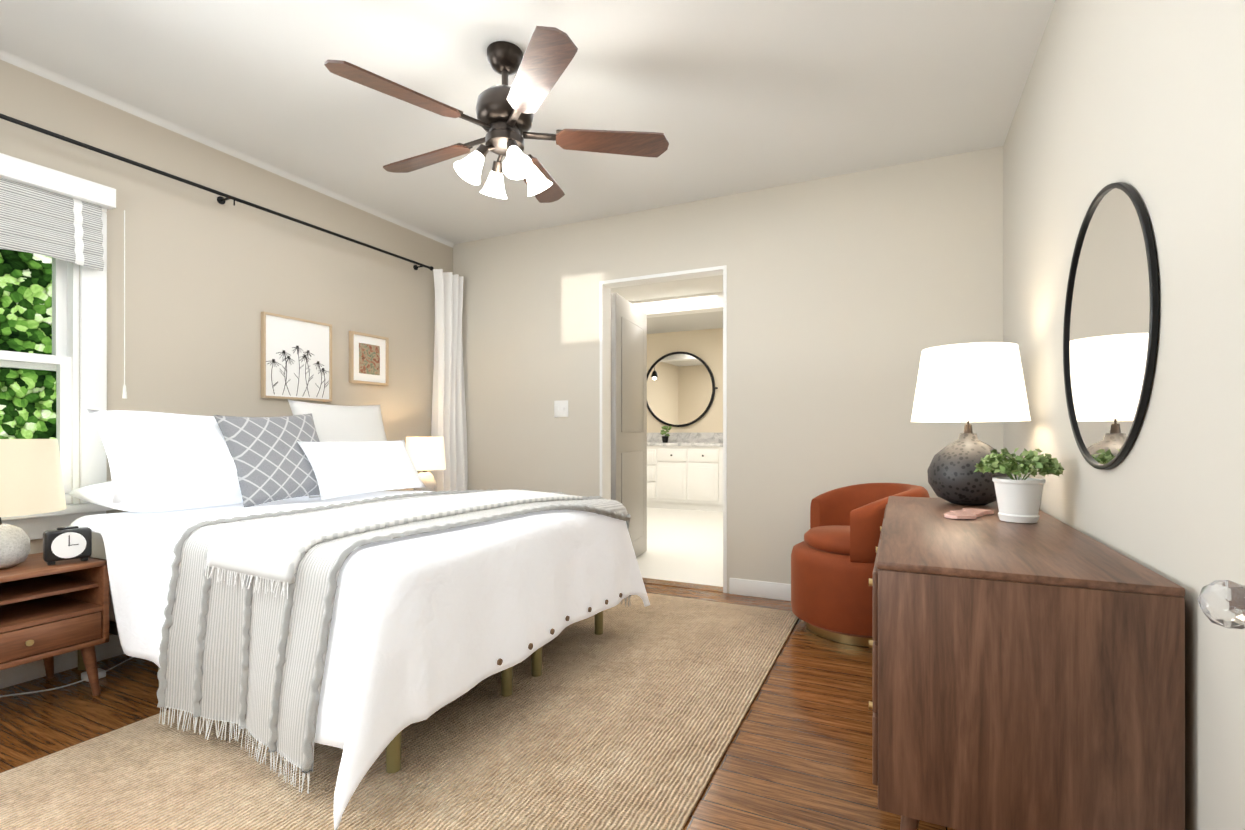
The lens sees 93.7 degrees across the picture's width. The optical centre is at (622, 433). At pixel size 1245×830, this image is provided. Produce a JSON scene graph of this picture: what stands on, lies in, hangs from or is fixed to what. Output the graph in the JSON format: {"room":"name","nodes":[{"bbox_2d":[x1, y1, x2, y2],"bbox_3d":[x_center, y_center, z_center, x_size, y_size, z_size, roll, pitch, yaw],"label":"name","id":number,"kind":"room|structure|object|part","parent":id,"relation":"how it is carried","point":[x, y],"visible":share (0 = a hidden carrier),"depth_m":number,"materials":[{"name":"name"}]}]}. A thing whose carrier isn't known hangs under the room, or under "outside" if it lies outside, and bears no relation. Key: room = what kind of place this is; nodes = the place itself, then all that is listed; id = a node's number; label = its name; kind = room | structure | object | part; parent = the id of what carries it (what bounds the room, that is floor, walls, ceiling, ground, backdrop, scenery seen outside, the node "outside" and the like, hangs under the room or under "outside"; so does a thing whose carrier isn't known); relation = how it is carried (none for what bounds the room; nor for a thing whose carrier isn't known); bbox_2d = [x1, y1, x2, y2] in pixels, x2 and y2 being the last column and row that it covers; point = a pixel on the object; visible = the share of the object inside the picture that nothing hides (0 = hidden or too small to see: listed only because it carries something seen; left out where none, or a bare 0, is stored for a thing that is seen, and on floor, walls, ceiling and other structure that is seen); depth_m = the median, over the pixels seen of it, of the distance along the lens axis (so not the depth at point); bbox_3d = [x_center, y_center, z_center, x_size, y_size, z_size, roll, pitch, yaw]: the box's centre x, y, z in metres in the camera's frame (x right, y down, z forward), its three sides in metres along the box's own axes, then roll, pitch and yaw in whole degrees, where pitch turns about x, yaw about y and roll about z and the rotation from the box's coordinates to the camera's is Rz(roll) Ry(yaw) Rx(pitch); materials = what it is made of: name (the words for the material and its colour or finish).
{"room":"bedroom","nodes":[
{"label":"bedroom","id":0,"kind":"room"},
{"bbox_2d":[0,59,452,634],"bbox_3d":[-2.286,-0.250,2.770,0.120,2.500,4.390,0,0,25],"label":"wall","id":1,"kind":"structure","parent":0,"point":[210,279],"depth_m":3.02,"materials":[{"name":"beige paint"}]},
{"bbox_2d":[0,208,117,539],"bbox_3d":[-2.591,-0.320,2.041,0.195,1.500,1.310,0,0,25],"label":"window","id":2,"kind":"structure","parent":1,"relation":"in","point":[88,459],"depth_m":2.51,"materials":[{"name":"white wood"}]},
{"bbox_3d":[-2.618,-0.330,2.054,0.075,1.260,1.030,0,0,25],"label":"window sash","id":3,"kind":"part","parent":2,"relation":"part of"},
{"bbox_2d":[0,153,126,398],"bbox_3d":[-2.515,-0.620,2.038,0.055,0.920,1.329,0,0,25],"label":"window blind","id":4,"kind":"object","parent":2,"relation":"attached to","point":[49,212],"visible":0.98,"depth_m":2.39,"materials":[{"name":"white fabric"}]},
{"bbox_2d":[0,635,124,688],"bbox_3d":[-2.225,0.950,2.741,0.015,0.100,4.150,0,0,25],"label":"baseboard","id":5,"kind":"structure","parent":1,"relation":"attached to","point":[30,671],"depth_m":2.44,"materials":[{"name":"white"}]},
{"bbox_2d":[0,113,433,270],"bbox_3d":[-2.149,-1.207,2.794,0.104,0.055,3.362,0,0,25],"label":"curtain rod","id":6,"kind":"object","parent":1,"relation":"attached to","point":[221,199],"visible":0.98,"depth_m":2.85,"materials":[{"name":"black metal"}]},
{"bbox_2d":[431,269,467,491],"bbox_3d":[-1.308,-0.116,4.411,0.187,2.173,0.333,0,0,25],"label":"curtain","id":7,"kind":"object","parent":6,"relation":"hanging from","point":[448,423],"visible":0.71,"depth_m":4.34,"materials":[{"name":"white fabric"}]},
{"bbox_2d":[0,49,454,247],"bbox_3d":[-2.219,-1.486,2.739,0.028,0.028,4.150,0,0,25],"label":"trim","id":8,"kind":"structure","parent":1,"relation":"attached to","point":[15,60],"depth_m":2.90,"materials":[{"name":"white paint"}]},
{"bbox_2d":[261,311,331,401],"bbox_3d":[-1.896,-0.437,3.416,0.026,0.475,0.430,0,0,25],"label":"picture","id":9,"kind":"object","parent":1,"relation":"attached to","point":[296,358],"visible":1,"depth_m":3.40,"materials":[{"name":"white paper"}]},
{"bbox_2d":[349,331,388,385],"bbox_3d":[-1.679,-0.494,3.872,0.026,0.330,0.300,0,0,25],"label":"picture","id":10,"kind":"object","parent":1,"relation":"attached to","point":[368,358],"visible":0.96,"depth_m":3.86,"materials":[{"name":"white paper"}]},
{"bbox_2d":[0,507,956,829],"bbox_3d":[-0.165,1.049,4.086,5.020,0.104,8.590,0,0,25],"label":"floor","id":11,"kind":"structure","parent":0,"point":[798,754],"depth_m":2.06,"materials":[{"name":"brown wood"}]},
{"bbox_2d":[0,552,108,695],"bbox_3d":[-2.257,0.742,2.122,0.439,0.515,0.465,0,0,25],"label":"nightstand","id":12,"kind":"object","parent":11,"relation":"on","point":[48,613],"visible":0.88,"depth_m":2.17,"materials":[{"name":"brown wood"}]},
{"bbox_2d":[0,439,66,568],"bbox_3d":[-2.259,0.251,2.104,0.370,0.463,0.370,0,0,25],"label":"light","id":13,"kind":"object","parent":12,"relation":"on","point":[31,480],"visible":1,"depth_m":2.07,"materials":[{"name":"beige fabric"}]},
{"bbox_2d":[43,526,91,564],"bbox_3d":[-2.083,0.416,2.191,0.064,0.133,0.130,0,0,39],"label":"clock","id":14,"kind":"object","parent":12,"relation":"on","point":[66,543],"visible":1,"depth_m":2.17,"materials":[{"name":"black plastic"}]},
{"bbox_2d":[0,657,133,696],"bbox_3d":[-2.231,0.984,2.411,0.213,0.028,0.751,0,0,25],"label":"power cord","id":15,"kind":"object","parent":11,"relation":"on","point":[101,674],"visible":0.56,"depth_m":2.35,"materials":[{"name":"white plastic"}]},
{"bbox_2d":[65,399,649,829],"bbox_3d":[-1.148,0.406,2.647,2.001,1.184,1.907,0,0,25],"label":"bed","id":16,"kind":"object","parent":11,"relation":"on","point":[299,583],"visible":1,"depth_m":1.94,"materials":[{"name":"white fabric"}]},
{"bbox_3d":[-1.203,0.575,2.684,1.870,0.390,1.355,0,0,25],"label":"mattress","id":17,"kind":"part","parent":16,"relation":"part of","materials":[{"name":"white fabric"}]},
{"bbox_3d":[-1.200,0.884,2.682,1.842,0.228,1.341,0,0,25],"label":"frame","id":18,"kind":"part","parent":16,"relation":"part of","materials":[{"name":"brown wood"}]},
{"bbox_2d":[206,489,582,583],"bbox_3d":[-0.765,0.357,2.331,0.643,0.160,1.330,0,0,25],"label":"throw","id":19,"kind":"object","parent":16,"relation":"on","point":[332,546],"depth_m":1.87,"materials":[{"name":"white fabric"}]},
{"bbox_2d":[164,493,628,771],"bbox_3d":[-0.729,0.597,2.456,1.003,0.607,1.719,0,0,25],"label":"throw","id":20,"kind":"object","parent":16,"relation":"on","point":[284,627],"depth_m":1.81,"materials":[{"name":"white fabric"}]},
{"bbox_2d":[0,593,798,829],"bbox_3d":[-0.479,0.993,2.326,1.875,0.011,2.900,0,0,25],"label":"rug","id":21,"kind":"object","parent":11,"relation":"on","point":[632,716],"visible":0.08,"depth_m":1.78,"materials":[{"name":"wicker"}]},
{"bbox_2d":[647,445,722,511],"bbox_3d":[0.432,0.583,8.113,2.300,0.840,0.560,0,0,25],"label":"bathroom vanity","id":22,"kind":"object","parent":11,"relation":"on","point":[684,471],"depth_m":7.66,"materials":[{"name":"white painted wood"},{"name":"grey marble"},{"name":"black metal"}]},
{"bbox_2d":[647,441,722,444],"bbox_3d":[0.435,0.143,8.119,2.320,0.040,0.548,0,0,25],"label":"countertop","id":23,"kind":"structure","parent":22,"relation":"on","point":[648,442],"depth_m":7.85,"materials":[{"name":"grey stone"}]},
{"bbox_2d":[660,426,670,442],"bbox_3d":[0.601,0.006,8.026,0.156,0.232,0.145,0,0,25],"label":"plant","id":24,"kind":"object","parent":23,"relation":"on","point":[665,437],"visible":1,"depth_m":8.00,"materials":[{"name":"green plant"}]},
{"bbox_2d":[791,483,929,646],"bbox_3d":[1.205,0.629,2.987,0.660,0.738,0.660,0,0,25],"label":"chair","id":25,"kind":"object","parent":11,"relation":"on","point":[833,555],"visible":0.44,"depth_m":2.78,"materials":[{"name":"orange fabric"}]},
{"bbox_2d":[869,496,1184,829],"bbox_3d":[1.099,0.640,1.852,0.542,0.720,1.504,0,0,25],"label":"dresser","id":26,"kind":"object","parent":11,"relation":"on","point":[1028,676],"visible":0.94,"depth_m":1.18,"materials":[{"name":"brown wood"}]},
{"bbox_2d":[944,508,993,518],"bbox_3d":[1.171,0.271,1.985,0.250,0.011,0.103,0,0,-42],"label":"coasters","id":27,"kind":"object","parent":26,"relation":"on","point":[967,513],"visible":0.96,"depth_m":1.96,"materials":[{"name":"pink"}]},
{"bbox_2d":[911,342,1030,504],"bbox_3d":[1.379,-0.031,2.328,0.410,0.618,0.410,0,0,25],"label":"light","id":28,"kind":"object","parent":26,"relation":"on","point":[975,382],"visible":0.81,"depth_m":2.20,"materials":[{"name":"fabric"}]},
{"bbox_2d":[974,447,1064,522],"bbox_3d":[1.265,0.160,1.864,0.243,0.236,0.239,0,0,25],"label":"plant","id":29,"kind":"object","parent":26,"relation":"on","point":[1019,499],"visible":1,"depth_m":1.81,"materials":[{"name":"green plant"}]},
{"bbox_3d":[-1.330,0.720,3.949,0.394,0.559,0.400,0,0,25],"label":"nightstand","id":30,"kind":"object","parent":11,"relation":"on","visible":0},
{"bbox_2d":[406,437,445,490],"bbox_3d":[-1.337,0.230,3.952,0.270,0.418,0.270,0,0,25],"label":"lamp","id":31,"kind":"object","parent":30,"relation":"on","point":[426,454],"visible":0.71,"depth_m":3.85,"materials":[{"name":"white fabric"}]},
{"bbox_2d":[0,0,1054,243],"bbox_3d":[-0.570,-1.550,1.955,3.920,0.100,4.390,0,0,25],"label":"ceiling","id":32,"kind":"structure","parent":0,"point":[730,96],"depth_m":2.49,"materials":[{"name":"white paint"}]},
{"bbox_2d":[324,26,668,202],"bbox_3d":[-0.502,-1.231,2.326,1.214,0.536,1.255,0,0,25],"label":"fan","id":33,"kind":"object","parent":32,"relation":"hanging from","point":[505,111],"visible":1,"depth_m":2.23,"materials":[{"name":"brown wood"}]},
{"bbox_2d":[611,275,722,333],"bbox_3d":[0.177,-1.498,6.356,3.690,0.100,4.200,0,0,25],"label":"ceiling","id":34,"kind":"structure","parent":0,"point":[695,321],"depth_m":6.11,"materials":[{"name":"white paint"}]},
{"bbox_2d":[629,291,722,317],"bbox_3d":[0.207,-1.368,6.419,3.450,0.160,0.180,0,0,25],"label":"beam","id":35,"kind":"structure","parent":34,"relation":"attached to","point":[687,304],"depth_m":6.14,"materials":[{"name":"white paint"}]},
{"bbox_2d":[647,328,722,432],"bbox_3d":[1.053,-0.222,8.197,3.450,2.450,0.120,0,0,25],"label":"wall","id":36,"kind":"structure","parent":0,"point":[705,346],"depth_m":8.12,"materials":[{"name":"beige paint"}]},
{"bbox_2d":[647,352,717,426],"bbox_3d":[0.787,-0.627,8.232,1.140,1.064,0.037,0,0,25],"label":"bathroom mirror","id":37,"kind":"object","parent":36,"relation":"attached to","point":[681,387],"visible":0.92,"depth_m":8.22,"materials":[{"name":"white mirror"}]},
{"bbox_2d":[647,433,722,440],"bbox_3d":[0.546,0.053,8.354,2.320,0.140,0.028,0,0,25],"label":"backsplash","id":38,"kind":"structure","parent":36,"relation":"attached to","point":[650,436],"depth_m":8.16,"materials":[{"name":"grey stone"}]},
{"bbox_2d":[453,146,1002,592],"bbox_3d":[0.401,-0.249,3.857,3.800,2.500,0.120,0,0,25],"label":"wall","id":39,"kind":"structure","parent":0,"point":[851,297],"depth_m":3.53,"materials":[{"name":"beige paint"}]},
{"bbox_2d":[554,400,567,416],"bbox_3d":[-0.441,-0.179,4.183,0.116,0.120,0.014,0,0,25],"label":"switch plate","id":40,"kind":"object","parent":39,"relation":"attached to","point":[561,408],"visible":1,"depth_m":4.18,"materials":[{"name":"white plastic"}]},
{"bbox_2d":[611,293,646,557],"bbox_3d":[0.060,-0.011,4.558,0.054,2.000,0.800,0,0,18],"label":"bathroom door","id":41,"kind":"structure","parent":39,"relation":"in","point":[628,405],"depth_m":4.48,"materials":[{"name":"grey wood"}]},
{"bbox_2d":[600,265,726,592],"bbox_3d":[0.275,-0.029,3.917,0.900,2.060,0.128,0,0,25],"label":"door frame","id":42,"kind":"structure","parent":39,"relation":"attached to","point":[606,286],"depth_m":4.04,"materials":[{"name":"white wood"}]},
{"bbox_2d":[729,578,790,600],"bbox_3d":[0.318,0.951,3.821,3.650,0.100,0.015,0,0,25],"label":"baseboard","id":43,"kind":"structure","parent":39,"relation":"attached to","point":[764,589],"depth_m":3.56,"materials":[{"name":"white wood"}]},
{"bbox_2d":[1003,0,1244,829],"bbox_3d":[1.120,-0.251,1.084,0.120,2.500,4.270,0,0,25],"label":"wall","id":44,"kind":"structure","parent":0,"point":[1144,100],"depth_m":1.17,"materials":[{"name":"beige paint"}]},
{"bbox_2d":[1063,182,1158,469],"bbox_3d":[1.256,-0.271,1.534,0.012,0.728,0.728,0,0,25],"label":"mirror","id":45,"kind":"object","parent":44,"relation":"attached to","point":[1110,326],"visible":1,"depth_m":1.47,"materials":[{"name":"white mirror"}]},
{"bbox_2d":[1197,580,1244,628],"bbox_3d":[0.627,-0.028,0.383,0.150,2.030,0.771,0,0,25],"label":"door knob","id":46,"kind":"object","parent":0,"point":[1222,603],"depth_m":0.68,"materials":[{"name":"clear"}]},
{"label":"outside","id":47,"kind":"structure","parent":0,"visible":0},
{"bbox_2d":[0,249,55,438],"bbox_3d":[-4.163,-0.750,2.417,0.584,4.500,8.000,0,0,25],"label":"foliage","id":48,"kind":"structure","parent":47,"point":[25,323],"depth_m":3.54,"materials":[{"name":"green plant"}]}
]}

